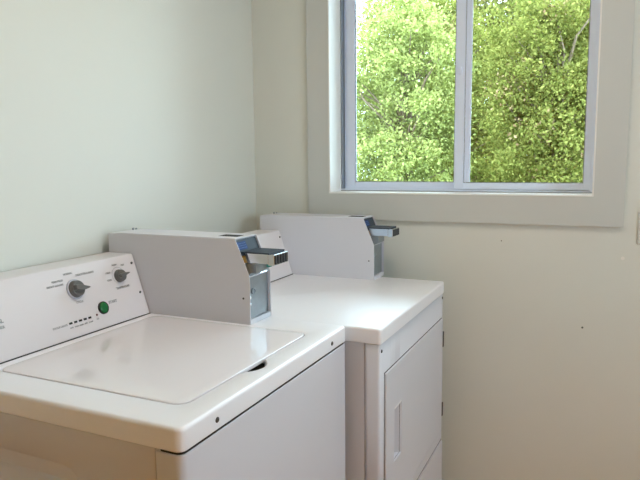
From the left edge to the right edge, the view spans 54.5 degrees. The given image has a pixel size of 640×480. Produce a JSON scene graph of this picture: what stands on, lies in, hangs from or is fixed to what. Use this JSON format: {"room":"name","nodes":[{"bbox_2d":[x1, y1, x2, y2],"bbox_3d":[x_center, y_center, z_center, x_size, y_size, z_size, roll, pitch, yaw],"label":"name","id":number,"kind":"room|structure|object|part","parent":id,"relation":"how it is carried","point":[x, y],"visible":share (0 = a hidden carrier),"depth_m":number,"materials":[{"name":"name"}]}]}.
{"room":"laundry","nodes":[
{"label":"laundry","id":0,"kind":"room"},
{"bbox_2d":[0,0,256,271],"bbox_3d":[-0.920,-0.043,1.316,0.150,2.444,2.912,3,8,23],"label":"wall","id":1,"kind":"structure","parent":0,"point":[116,115],"depth_m":1.84,"materials":[{"name":"paint"}]},
{"bbox_2d":[251,0,639,479],"bbox_3d":[1.020,-0.170,2.132,3.050,2.444,0.150,3,8,23],"label":"wall","id":2,"kind":"structure","parent":0,"point":[541,350],"depth_m":2.26,"materials":[{"name":"paint"}]},
{"bbox_2d":[306,0,634,226],"bbox_3d":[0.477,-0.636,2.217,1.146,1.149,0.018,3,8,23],"label":"trim","id":3,"kind":"structure","parent":2,"relation":"attached to","point":[606,208],"depth_m":2.19,"materials":[{"name":"paint"}]},
{"bbox_2d":[340,0,600,192],"bbox_3d":[0.527,-0.653,2.335,0.950,0.940,0.057,3,8,23],"label":"window","id":4,"kind":"structure","parent":2,"relation":"in","point":[461,182],"depth_m":2.34,"materials":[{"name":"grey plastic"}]},
{"bbox_3d":[0.328,-0.662,2.438,0.472,0.918,0.022,3,8,23],"label":"sash","id":5,"kind":"part","parent":4,"relation":"part of","materials":[{"name":"white plastic"}]},
{"bbox_3d":[0.733,-0.641,2.235,0.480,0.918,0.021,3,8,23],"label":"sash","id":6,"kind":"part","parent":4,"relation":"part of","materials":[{"name":"white plastic"}]},
{"bbox_2d":[636,212,639,244],"bbox_3d":[1.080,-0.038,2.036,0.070,0.109,0.009,3,8,24],"label":"wall plate","id":7,"kind":"object","parent":2,"relation":"attached to","point":[638,223],"visible":1,"depth_m":2.05,"materials":[{"name":"paint"}]},
{"bbox_3d":[0.454,1.269,0.971,3.050,0.100,3.062,3,8,23],"label":"floor","id":8,"kind":"structure","parent":0,"visible":0},
{"bbox_2d":[0,228,344,479],"bbox_3d":[-0.388,0.584,1.491,0.706,1.143,0.697,3,8,25],"label":"washing machine","id":9,"kind":"object","parent":8,"relation":"on","point":[159,354],"visible":1,"depth_m":1.37,"materials":[{"name":"white metal"}]},
{"bbox_3d":[-0.553,0.743,1.211,0.638,0.844,0.012,3,8,25],"label":"panel","id":10,"kind":"part","parent":9,"relation":"part of","materials":[{"name":"white metal"}]},
{"bbox_3d":[-0.600,0.122,1.542,0.034,0.044,0.051,3,8,25],"label":"knob","id":11,"kind":"part","parent":9,"relation":"part of","materials":[{"name":"grey plastic"}]},
{"bbox_3d":[-0.537,0.097,1.684,0.028,0.035,0.040,3,8,25],"label":"knob","id":12,"kind":"part","parent":9,"relation":"part of","materials":[{"name":"grey plastic"}]},
{"bbox_3d":[-0.350,0.253,1.409,0.472,0.010,0.493,3,8,25],"label":"lid","id":13,"kind":"part","parent":9,"relation":"part of","materials":[{"name":"white metal"}]},
{"bbox_3d":[-0.395,0.266,1.445,0.704,0.041,0.686,3,8,25],"label":"panel","id":14,"kind":"part","parent":9,"relation":"part of","materials":[{"name":"white metal"}]},
{"bbox_3d":[-0.096,0.721,1.365,0.054,0.838,0.683,3,8,25],"label":"panel","id":15,"kind":"part","parent":9,"relation":"part of","materials":[{"name":"white metal"}]},
{"bbox_3d":[-0.166,0.147,1.655,0.002,0.108,0.100,3,8,25],"label":"cash door","id":16,"kind":"part","parent":9,"relation":"part of","materials":[{"name":"metal"}]},
{"bbox_3d":[-0.160,0.029,1.635,0.106,0.004,0.083,3,8,25],"label":"guide plate","id":17,"kind":"part","parent":9,"relation":"part of","materials":[{"name":"grey metal"}]},
{"bbox_3d":[-0.108,0.047,1.614,0.018,0.029,0.076,3,8,25],"label":"push handle","id":18,"kind":"part","parent":9,"relation":"part of","materials":[{"name":"silver metal"}]},
{"bbox_2d":[245,212,443,479],"bbox_3d":[-0.011,0.506,2.110,0.718,1.133,0.725,3,8,25],"label":"dryer","id":19,"kind":"object","parent":8,"relation":"on","point":[332,273],"visible":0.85,"depth_m":1.95,"materials":[{"name":"white metal"}]},
{"bbox_3d":[-0.178,0.666,1.811,0.659,0.834,0.004,3,8,24],"label":"panel","id":20,"kind":"part","parent":19,"relation":"part of","materials":[{"name":"white metal"}]},
{"bbox_3d":[-0.024,0.194,2.054,0.714,0.041,0.690,3,8,25],"label":"panel","id":21,"kind":"part","parent":19,"relation":"part of","materials":[{"name":"white metal"}]},
{"bbox_3d":[0.210,0.071,2.291,0.003,0.108,0.101,3,8,25],"label":"cash door","id":22,"kind":"part","parent":19,"relation":"part of","materials":[{"name":"silver metal"}]},
{"bbox_3d":[0.216,-0.047,2.271,0.106,0.004,0.083,3,8,25],"label":"guide plate","id":23,"kind":"part","parent":19,"relation":"part of","materials":[{"name":"grey metal"}]},
{"bbox_3d":[0.267,-0.029,2.250,0.018,0.029,0.076,3,8,25],"label":"push handle","id":24,"kind":"part","parent":19,"relation":"part of","materials":[{"name":"silver metal"}]},
{"bbox_3d":[0.283,0.642,1.972,0.040,0.832,0.686,3,8,25],"label":"panel","id":25,"kind":"part","parent":19,"relation":"part of","materials":[{"name":"white metal"}]},
{"bbox_3d":[0.307,0.522,1.954,0.006,0.414,0.627,3,8,25],"label":"door","id":26,"kind":"part","parent":19,"relation":"part of","materials":[{"name":"white metal"}]},
{"bbox_3d":[0.308,0.751,1.986,0.003,0.035,0.650,3,8,25],"label":"trim","id":27,"kind":"part","parent":19,"relation":"part of","materials":[{"name":"white metal"}]},
{"bbox_3d":[0.312,0.904,2.006,0.006,0.262,0.653,3,8,25],"label":"access panel","id":28,"kind":"part","parent":19,"relation":"part of","materials":[{"name":"white metal"}]},
{"label":"outside","id":29,"kind":"structure","parent":0,"visible":0},
{"bbox_3d":[4.248,-0.095,13.062,28.000,0.200,21.400,3,8,23],"label":"ground","id":30,"kind":"structure","parent":29,"visible":0},
{"bbox_2d":[356,0,484,181],"bbox_3d":[0.909,-1.116,6.932,1.765,3.480,1.515,2,8,17],"label":"tree","id":31,"kind":"object","parent":30,"relation":"on","point":[411,116],"visible":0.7,"depth_m":6.58,"materials":[{"name":"green plant"}]},
{"bbox_2d":[356,0,519,181],"bbox_3d":[1.860,-1.964,10.150,2.901,4.516,2.517,3,8,28],"label":"tree","id":32,"kind":"object","parent":30,"relation":"on","point":[479,144],"visible":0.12,"depth_m":9.49,"materials":[{"name":"green plant"}]},
{"bbox_2d":[440,0,589,181],"bbox_3d":[4.175,-2.548,13.025,4.948,5.807,4.244,0,7,9],"label":"tree","id":33,"kind":"object","parent":30,"relation":"on","point":[502,4],"visible":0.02,"depth_m":12.17,"materials":[{"name":"green plant"}]},
{"bbox_2d":[471,0,589,182],"bbox_3d":[2.417,-0.977,6.361,1.790,3.317,1.422,3,8,23],"label":"tree","id":34,"kind":"object","parent":30,"relation":"on","point":[545,111],"visible":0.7,"depth_m":6.08,"materials":[{"name":"green plant"}]},
{"bbox_2d":[549,0,588,178],"bbox_3d":[4.788,-1.841,8.940,3.113,4.317,2.456,3,8,23],"label":"tree","id":35,"kind":"object","parent":30,"relation":"on","point":[554,0],"visible":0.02,"depth_m":8.88,"materials":[{"name":"green plant"}]}
]}

